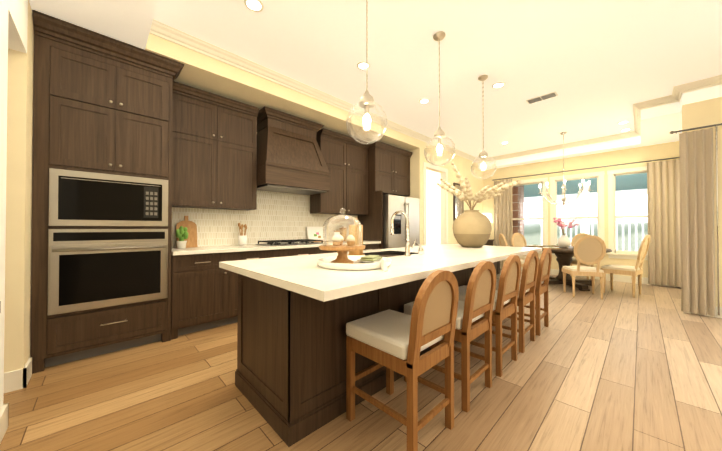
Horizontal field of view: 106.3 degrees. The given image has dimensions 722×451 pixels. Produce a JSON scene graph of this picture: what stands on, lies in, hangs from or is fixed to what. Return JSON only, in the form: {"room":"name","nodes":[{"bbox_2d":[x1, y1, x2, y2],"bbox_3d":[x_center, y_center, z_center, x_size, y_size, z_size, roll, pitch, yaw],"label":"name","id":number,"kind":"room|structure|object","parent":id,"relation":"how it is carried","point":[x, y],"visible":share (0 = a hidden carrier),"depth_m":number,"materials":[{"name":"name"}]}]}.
{"room":"dining room and kitchen","nodes":[
{"label":"dining room and kitchen","id":0,"kind":"room"},
{"bbox_2d":[0,0,33,409],"bbox_3d":[-0.617,-0.272,-0.009,0.120,2.870,7.400,1,-1,-44],"label":"wall","id":1,"kind":"structure","parent":0,"point":[16,87],"depth_m":1.69,"materials":[{"name":"beige paint"}]},
{"bbox_2d":[0,403,8,443],"bbox_3d":[-0.035,1.088,-0.527,0.016,0.140,5.866,1,-1,-44],"label":"baseboard","id":2,"kind":"structure","parent":1,"relation":"attached to","point":[4,411],"depth_m":1.52,"materials":[{"name":"white"}]},
{"bbox_2d":[0,269,721,450],"bbox_3d":[1.892,1.230,3.791,20.000,0.060,15.000,1,-1,-44],"label":"floor","id":3,"kind":"structure","parent":0,"point":[619,367],"depth_m":1.86,"materials":[{"name":"brown wood"}]},
{"bbox_2d":[30,10,183,373],"bbox_3d":[-2.443,-0.244,2.700,1.009,2.866,0.709,1,-1,-44],"label":"tall cabinet","id":4,"kind":"object","parent":3,"relation":"on","point":[101,206],"visible":0.98,"depth_m":2.41,"materials":[{"name":"brown wood"}]},
{"bbox_2d":[171,252,234,339],"bbox_3d":[-1.950,0.755,3.241,0.622,0.880,0.602,1,-1,-44],"label":"base cabinet","id":5,"kind":"object","parent":3,"relation":"on","point":[204,291],"depth_m":3.01,"materials":[{"name":"brown wood"}]},
{"bbox_2d":[171,240,380,255],"bbox_3d":[-1.009,0.303,4.132,3.209,0.040,0.650,1,-1,-44],"label":"countertop","id":6,"kind":"structure","parent":5,"relation":"on","point":[233,248],"depth_m":3.38,"materials":[{"name":"white stone"}]},
{"bbox_2d":[176,226,187,248],"bbox_3d":[-2.122,0.139,3.209,0.128,0.268,0.126,1,-1,-44],"label":"herb pot","id":7,"kind":"object","parent":6,"relation":"on","point":[181,233],"visible":1,"depth_m":3.19,"materials":[{"name":"white ceramic"}]},
{"bbox_2d":[176,216,196,247],"bbox_3d":[-2.172,0.077,3.374,0.220,0.398,0.080,1,-1,-44],"label":"cutting board","id":8,"kind":"object","parent":6,"relation":"on","point":[191,239],"visible":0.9,"depth_m":3.39,"materials":[{"name":"brown wood"}]},
{"bbox_2d":[238,223,246,245],"bbox_3d":[-1.642,0.120,3.766,0.118,0.318,0.110,1,-1,-44],"label":"utensil crock","id":9,"kind":"object","parent":6,"relation":"on","point":[242,238],"visible":0.98,"depth_m":3.74,"materials":[{"name":"white ceramic"}]},
{"bbox_2d":[256,239,322,245],"bbox_3d":[-1.055,0.254,4.102,0.900,0.057,0.470,1,-1,-44],"label":"cooktop","id":10,"kind":"object","parent":6,"relation":"in","point":[290,242],"visible":1,"depth_m":3.98,"materials":[{"name":"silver metal"}]},
{"bbox_2d":[306,227,327,241],"bbox_3d":[-0.756,0.157,4.729,0.420,0.266,0.102,1,-1,-44],"label":"cookbook","id":11,"kind":"object","parent":6,"relation":"on","point":[315,233],"visible":0.79,"depth_m":4.71,"materials":[{"name":"white paper"}]},
{"bbox_2d":[339,227,346,240],"bbox_3d":[-0.335,0.154,5.056,0.138,0.274,0.136,1,-1,-44],"label":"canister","id":12,"kind":"object","parent":6,"relation":"on","point":[344,233],"depth_m":5.01,"materials":[{"name":"brown"}]},
{"bbox_2d":[235,248,278,322],"bbox_3d":[-1.573,0.758,3.605,0.674,0.880,0.602,1,-1,-44],"label":"base cabinet","id":13,"kind":"object","parent":3,"relation":"on","point":[238,255],"depth_m":3.34,"materials":[{"name":"brown wood"}]},
{"bbox_2d":[279,248,330,256],"bbox_3d":[-1.052,0.763,4.108,1.024,0.880,0.602,1,-1,-44],"label":"base cabinet","id":14,"kind":"object","parent":3,"relation":"on","point":[283,252],"depth_m":3.86,"materials":[{"name":"brown wood"}]},
{"bbox_2d":[235,260,501,446],"bbox_3d":[0.468,0.751,2.830,3.154,0.880,0.816,1,-1,-44],"label":"kitchen island","id":15,"kind":"object","parent":3,"relation":"on","point":[296,314],"depth_m":1.65,"materials":[{"name":"brown wood"}]},
{"bbox_2d":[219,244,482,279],"bbox_3d":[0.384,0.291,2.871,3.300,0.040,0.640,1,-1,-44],"label":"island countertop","id":16,"kind":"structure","parent":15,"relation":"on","point":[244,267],"depth_m":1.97,"materials":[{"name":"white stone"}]},
{"bbox_2d":[318,208,391,270],"bbox_3d":[-0.015,0.072,1.746,0.480,0.373,0.557,1,-1,-44],"label":"tray","id":17,"kind":"object","parent":16,"relation":"on","point":[342,260],"visible":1,"depth_m":1.69,"materials":[{"name":"white ceramic"}]},
{"bbox_2d":[347,218,364,254],"bbox_3d":[-0.043,0.099,2.293,0.150,0.330,0.150,1,-1,-44],"label":"holder","id":18,"kind":"object","parent":16,"relation":"on","point":[357,252],"visible":0.42,"depth_m":2.24,"materials":[{"name":"brown wood"}]},
{"bbox_2d":[347,252,414,255],"bbox_3d":[0.194,0.395,2.534,0.784,0.250,0.444,1,-1,-44],"label":"sink","id":19,"kind":"object","parent":16,"relation":"in","point":[366,253],"depth_m":2.80,"materials":[{"name":"silver metal"}]},
{"bbox_2d":[390,211,415,256],"bbox_3d":[0.375,0.067,2.411,0.145,0.398,0.217,1,-1,-44],"label":"faucet","id":20,"kind":"object","parent":16,"relation":"on","point":[407,249],"visible":1,"depth_m":2.32,"materials":[{"name":"silver metal"}]},
{"bbox_2d":[415,243,422,253],"bbox_3d":[0.541,0.217,2.522,0.044,0.098,0.083,1,-1,-44],"label":"soap pump","id":21,"kind":"object","parent":16,"relation":"on","point":[420,250],"visible":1,"depth_m":2.49,"materials":[{"name":"silver metal"}]},
{"bbox_2d":[437,162,520,247],"bbox_3d":[1.538,-0.268,3.514,0.944,1.088,0.980,1,-1,-44],"label":"urn","id":22,"kind":"object","parent":16,"relation":"on","point":[472,228],"visible":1,"depth_m":3.34,"materials":[{"name":"ceramic"}]},
{"bbox_2d":[255,245,541,303],"bbox_3d":[0.825,0.287,2.414,3.300,0.040,0.630,1,-1,-44],"label":"island countertop","id":23,"kind":"structure","parent":15,"relation":"on","point":[315,281],"depth_m":1.48,"materials":[{"name":"white stone"}]},
{"bbox_2d":[363,244,378,249],"bbox_3d":[-0.103,0.772,5.025,0.661,0.880,0.602,1,-1,-44],"label":"base cabinet","id":24,"kind":"object","parent":3,"relation":"on","point":[367,246],"depth_m":4.89,"materials":[{"name":"brown wood"}]},
{"bbox_2d":[358,141,412,248],"bbox_3d":[0.532,-0.182,5.614,1.186,2.800,0.652,1,-1,-44],"label":"upper cabinet","id":25,"kind":"object","parent":3,"relation":"on","point":[388,169],"visible":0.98,"depth_m":5.28,"materials":[{"name":"brown wood"}]},
{"bbox_2d":[383,194,419,248],"bbox_3d":[0.624,0.322,5.558,1.020,1.790,0.813,1,-1,-44],"label":"fridge","id":26,"kind":"object","parent":3,"relation":"on","point":[408,206],"visible":0.33,"depth_m":5.21,"materials":[{"name":"silver metal"}]},
{"bbox_2d":[346,270,458,450],"bbox_3d":[0.243,0.709,1.609,0.420,0.940,0.554,1,-1,-44],"label":"counter stool","id":27,"kind":"object","parent":3,"relation":"on","point":[391,341],"visible":1,"depth_m":1.48,"materials":[{"name":"brown wood"}]},
{"bbox_2d":[404,261,495,411],"bbox_3d":[0.663,0.713,2.014,0.420,0.940,0.554,1,-1,-44],"label":"counter stool","id":28,"kind":"object","parent":3,"relation":"on","point":[475,309],"visible":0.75,"depth_m":1.82,"materials":[{"name":"brown wood"}]},
{"bbox_2d":[485,239,493,245],"bbox_3d":[3.382,0.817,7.542,0.850,0.840,0.320,1,-1,-44],"label":"console table","id":29,"kind":"object","parent":3,"relation":"on","point":[489,242],"visible":0.1,"depth_m":7.59,"materials":[{"name":"brown wood"}]},
{"bbox_2d":[482,213,492,222],"bbox_3d":[3.515,0.027,7.664,0.380,0.740,0.380,1,-1,-44],"label":"table lamp","id":30,"kind":"object","parent":29,"relation":"on","point":[488,215],"visible":0.21,"depth_m":7.52,"materials":[{"name":"white ceramic"}]},
{"bbox_2d":[459,255,520,376],"bbox_3d":[1.082,0.717,2.419,0.420,0.940,0.554,1,-1,-44],"label":"counter stool","id":31,"kind":"object","parent":3,"relation":"on","point":[506,293],"visible":0.65,"depth_m":2.23,"materials":[{"name":"brown wood"}]},
{"bbox_2d":[471,251,538,352],"bbox_3d":[1.501,0.721,2.824,0.420,0.940,0.554,1,-1,-44],"label":"counter stool","id":32,"kind":"object","parent":3,"relation":"on","point":[529,277],"visible":0.6,"depth_m":2.63,"materials":[{"name":"brown wood"}]},
{"bbox_2d":[499,233,524,266],"bbox_3d":[3.282,0.693,5.724,0.663,1.051,0.680,1,-1,-44],"label":"dining chair","id":33,"kind":"object","parent":3,"relation":"on","point":[502,241],"visible":0.27,"depth_m":5.71,"materials":[{"name":"brown wood"}]},
{"bbox_2d":[492,248,551,335],"bbox_3d":[1.921,0.725,3.229,0.420,0.940,0.554,1,-1,-44],"label":"counter stool","id":34,"kind":"object","parent":3,"relation":"on","point":[544,268],"visible":0.56,"depth_m":3.03,"materials":[{"name":"brown wood"}]},
{"bbox_2d":[511,233,539,260],"bbox_3d":[3.938,0.700,6.417,0.647,1.051,0.677,1,-1,-44],"label":"dining chair","id":35,"kind":"object","parent":3,"relation":"on","point":[518,239],"visible":0.27,"depth_m":6.66,"materials":[{"name":"brown wood"}]},
{"bbox_2d":[524,246,611,290],"bbox_3d":[4.164,0.836,5.545,1.440,0.762,1.440,1,-1,-44],"label":"dining table","id":36,"kind":"object","parent":3,"relation":"on","point":[564,256],"visible":0.52,"depth_m":5.44,"materials":[{"name":"brown wood"}]},
{"bbox_2d":[539,245,561,248],"bbox_3d":[3.723,0.432,5.314,0.326,0.040,0.326,0,-1,37],"label":"place setting","id":37,"kind":"object","parent":36,"relation":"on","point":[557,247],"depth_m":5.33,"materials":[{"name":"brown"}]},
{"bbox_2d":[552,218,578,247],"bbox_3d":[4.157,0.145,5.581,0.434,0.621,0.404,0,-1,16],"label":"flower vase","id":38,"kind":"object","parent":36,"relation":"on","point":[564,241],"depth_m":5.48,"materials":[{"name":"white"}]},
{"bbox_2d":[512,173,647,250],"bbox_3d":[6.500,-0.040,8.950,5.220,2.580,8.000,1,-1,-44],"label":"porch","id":39,"kind":"object","parent":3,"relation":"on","point":[639,184],"depth_m":7.87,"materials":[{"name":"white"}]},
{"bbox_2d":[570,233,593,279],"bbox_3d":[4.889,0.697,6.096,0.616,1.051,0.525,1,-1,-44],"label":"dining chair","id":40,"kind":"object","parent":3,"relation":"on","point":[576,238],"visible":0.25,"depth_m":6.26,"materials":[{"name":"brown wood"}]},
{"bbox_2d":[562,235,605,298],"bbox_3d":[3.809,0.683,4.654,0.669,1.051,0.627,1,-1,-44],"label":"dining chair","id":41,"kind":"object","parent":3,"relation":"on","point":[589,249],"visible":1,"depth_m":4.44,"materials":[{"name":"brown wood"}]},
{"bbox_2d":[600,235,649,297],"bbox_3d":[4.673,0.684,4.795,0.547,1.051,0.627,1,-1,-44],"label":"dining chair","id":42,"kind":"object","parent":3,"relation":"on","point":[632,271],"visible":0.9,"depth_m":4.65,"materials":[{"name":"brown wood"}]},
{"bbox_2d":[29,0,721,170],"bbox_3d":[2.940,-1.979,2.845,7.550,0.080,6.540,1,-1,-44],"label":"ceiling","id":43,"kind":"structure","parent":0,"point":[600,67],"depth_m":3.05,"materials":[{"name":"paint"}]},
{"bbox_2d":[244,0,263,11],"bbox_3d":[-0.940,-1.939,2.378,0.162,0.010,0.162,0,-1,37],"label":"recessed light","id":44,"kind":"object","parent":43,"relation":"in","point":[255,5],"depth_m":2.39,"materials":[{"name":"white"}]},
{"bbox_2d":[357,61,369,69],"bbox_3d":[0.030,-1.930,3.274,0.162,0.010,0.162,0,-1,37],"label":"recessed light","id":45,"kind":"object","parent":43,"relation":"in","point":[361,65],"depth_m":3.27,"materials":[{"name":"white"}]},
{"bbox_2d":[346,0,387,144],"bbox_3d":[0.044,-1.279,2.029,0.310,1.334,0.310,1,-1,-44],"label":"pendant light","id":46,"kind":"object","parent":43,"relation":"hanging from","point":[366,102],"visible":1,"depth_m":2.01,"materials":[{"name":"clear glass"}]},
{"bbox_2d":[419,99,429,103],"bbox_3d":[0.979,-1.921,4.191,0.162,0.010,0.162,0,-1,37],"label":"recessed light","id":47,"kind":"object","parent":43,"relation":"in","point":[423,101],"depth_m":4.19,"materials":[{"name":"white"}]},
{"bbox_2d":[424,31,455,165],"bbox_3d":[0.799,-1.272,2.759,0.310,1.334,0.310,1,-1,-44],"label":"pendant light","id":48,"kind":"object","parent":43,"relation":"hanging from","point":[439,133],"visible":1,"depth_m":2.74,"materials":[{"name":"clear glass"}]},
{"bbox_2d":[471,75,496,179],"bbox_3d":[1.590,-1.265,3.523,0.310,1.334,0.310,1,-1,-44],"label":"pendant light","id":49,"kind":"object","parent":43,"relation":"hanging from","point":[483,154],"visible":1,"depth_m":3.51,"materials":[{"name":"clear glass"}]},
{"bbox_2d":[492,82,504,88],"bbox_3d":[1.891,-1.925,3.722,0.162,0.010,0.162,0,-1,37],"label":"recessed light","id":50,"kind":"object","parent":43,"relation":"in","point":[500,84],"depth_m":3.73,"materials":[{"name":"white"}]},
{"bbox_2d":[526,91,557,103],"bbox_3d":[2.721,-1.918,4.079,0.170,0.018,0.380,1,-1,-44],"label":"ceiling vent","id":51,"kind":"object","parent":43,"relation":"in","point":[542,97],"visible":1,"depth_m":4.05,"materials":[{"name":"white metal"}]},
{"bbox_2d":[538,131,590,208],"bbox_3d":[4.164,-1.129,5.564,0.864,1.565,0.860,1,-1,-44],"label":"chandelier","id":52,"kind":"object","parent":43,"relation":"hanging from","point":[563,199],"visible":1,"depth_m":5.53,"materials":[{"name":"silver metal"}]},
{"bbox_2d":[633,103,640,134],"bbox_3d":[4.936,-1.870,4.840,1.685,0.100,0.085,1,-1,-44],"label":"crown molding","id":53,"kind":"structure","parent":43,"relation":"attached to","point":[637,114],"depth_m":4.76,"materials":[{"name":"white wood"}]},
{"bbox_2d":[426,169,440,244],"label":"door","id":54,"kind":"structure","parent":0,"point":[433,218],"depth_m":8.88,"materials":[{"name":"white"}]},
{"bbox_2d":[407,141,482,245],"bbox_3d":[2.209,-0.332,7.184,3.390,3.130,0.740,1,-1,-44],"label":"wall","id":55,"kind":"structure","parent":0,"point":[461,164],"depth_m":6.59,"materials":[{"name":"beige paint"}]},
{"bbox_2d":[150,19,481,162],"bbox_3d":[0.698,-1.867,5.165,7.550,0.100,0.085,1,-1,-44],"label":"crown molding","id":56,"kind":"structure","parent":55,"relation":"attached to","point":[173,35],"depth_m":3.35,"materials":[{"name":"white"}]},
{"bbox_2d":[423,162,447,245],"bbox_3d":[2.420,-0.065,6.858,3.245,2.590,0.020,1,-1,-44],"label":"door frame","id":57,"kind":"structure","parent":55,"relation":"attached to","point":[443,193],"depth_m":6.49,"materials":[{"name":"white wood"}]},
{"bbox_2d":[453,183,463,220],"bbox_3d":[2.496,-0.594,6.926,0.500,0.950,0.033,1,-1,-44],"label":"wall mirror","id":58,"kind":"object","parent":55,"relation":"attached to","point":[458,206],"visible":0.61,"depth_m":6.85,"materials":[{"name":"brown wood"}]},
{"bbox_2d":[485,131,640,161],"bbox_3d":[4.517,-1.853,6.583,0.085,0.100,3.175,1,-1,-44],"label":"crown molding","id":59,"kind":"structure","parent":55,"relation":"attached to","point":[627,134],"depth_m":6.27,"materials":[{"name":"white wood"}]},
{"bbox_2d":[482,141,678,277],"bbox_3d":[5.042,-0.207,6.604,0.120,2.870,4.030,1,-1,-44],"label":"wall","id":60,"kind":"structure","parent":0,"point":[651,152],"depth_m":6.20,"materials":[{"name":"beige paint"}]},
{"bbox_2d":[512,166,647,259],"bbox_3d":[5.134,-0.246,6.465,0.180,1.945,3.210,1,-1,-44],"label":"window","id":61,"kind":"structure","parent":60,"relation":"in","point":[612,217],"depth_m":6.26,"materials":[{"name":"white wood"}]},
{"bbox_2d":[492,157,678,268],"bbox_3d":[5.015,-0.062,6.445,0.136,2.516,3.580,1,-1,-44],"label":"window curtain","id":62,"kind":"object","parent":60,"relation":"hanging from","point":[503,215],"visible":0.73,"depth_m":7.47,"materials":[{"name":"fabric"}]},
{"bbox_2d":[501,267,680,287],"bbox_3d":[4.951,1.157,6.587,0.016,0.140,3.910,1,-1,-44],"label":"baseboard","id":63,"kind":"structure","parent":60,"relation":"attached to","point":[620,278],"depth_m":5.88,"materials":[{"name":"white wood"}]},
{"bbox_2d":[647,159,680,286],"bbox_3d":[6.038,-0.050,5.341,0.085,2.470,0.530,1,-1,-44],"label":"window curtain","id":64,"kind":"object","parent":60,"relation":"hanging from","point":[663,216],"visible":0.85,"depth_m":5.36,"materials":[{"name":"fabric"}]},
{"bbox_2d":[682,97,721,306],"bbox_3d":[5.499,-0.375,2.750,0.120,3.130,2.870,1,-1,-44],"label":"wall","id":65,"kind":"structure","parent":0,"point":[702,113],"depth_m":3.54,"materials":[{"name":"beige paint"}]},
{"bbox_2d":[638,95,681,110],"bbox_3d":[4.524,-1.877,4.097,0.110,0.100,0.400,1,-1,-44],"label":"crown molding","id":66,"kind":"structure","parent":65,"relation":"attached to","point":[664,100],"depth_m":4.12,"materials":[{"name":"white"}]},
{"bbox_2d":[670,75,721,98],"bbox_3d":[5.402,-1.890,2.732,0.105,0.100,2.955,1,-1,-44],"label":"crown molding","id":67,"kind":"structure","parent":65,"relation":"attached to","point":[716,80],"depth_m":3.64,"materials":[{"name":"white"}]},
{"bbox_2d":[670,123,721,315],"bbox_3d":[5.019,-0.088,3.068,0.121,2.462,1.997,1,-1,-44],"label":"curtain","id":68,"kind":"object","parent":65,"relation":"hanging from","point":[671,132],"depth_m":3.46,"materials":[{"name":"fabric"}]},
{"bbox_2d":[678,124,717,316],"bbox_3d":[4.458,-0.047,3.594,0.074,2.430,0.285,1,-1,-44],"label":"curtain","id":69,"kind":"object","parent":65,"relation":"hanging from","point":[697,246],"depth_m":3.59,"materials":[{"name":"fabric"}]},
{"bbox_2d":[683,306,721,317],"bbox_3d":[5.449,1.119,2.700,0.031,0.140,2.886,1,-1,-44],"label":"baseboard","id":70,"kind":"structure","parent":65,"relation":"attached to","point":[716,308],"depth_m":3.53,"materials":[{"name":"white wood"}]},
{"bbox_3d":[-1.206,-0.228,4.482,5.515,2.870,0.120,1,-1,-44],"label":"wall","id":71,"kind":"structure","parent":0,"visible":0},
{"bbox_2d":[172,81,258,210],"bbox_3d":[-1.884,-0.913,3.472,1.015,1.380,0.384,1,-1,-44],"label":"upper cabinet","id":72,"kind":"object","parent":71,"relation":"attached to","point":[214,151],"visible":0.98,"depth_m":3.35,"materials":[{"name":"brown wood"}]},
{"bbox_2d":[172,190,356,247],"bbox_3d":[-1.232,-0.145,4.369,3.209,0.859,0.005,1,-1,-44],"label":"backsplash","id":73,"kind":"structure","parent":71,"relation":"attached to","point":[280,216],"depth_m":4.11,"materials":[{"name":"tile"}]},
{"bbox_2d":[257,106,330,194],"bbox_3d":[-1.066,-1.069,4.126,1.064,1.085,0.584,1,-1,-44],"label":"range hood","id":74,"kind":"object","parent":71,"relation":"attached to","point":[290,158],"visible":0.88,"depth_m":3.92,"materials":[{"name":"brown wood"}]},
{"bbox_2d":[310,128,369,214],"bbox_3d":[-0.346,-0.899,4.958,1.126,1.380,0.384,1,-1,-44],"label":"upper cabinet","id":75,"kind":"object","parent":71,"relation":"attached to","point":[345,157],"visible":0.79,"depth_m":4.82,"materials":[{"name":"brown wood"}]},
{"label":"outside","id":76,"kind":"structure","parent":0,"visible":0},
{"bbox_2d":[524,195,647,250],"bbox_3d":[18.231,-2.598,24.481,0.200,24.000,90.000,1,-1,-44],"label":"sky","id":77,"kind":"structure","parent":76,"point":[532,235],"depth_m":22.96,"materials":[{"name":"white"}]}
]}

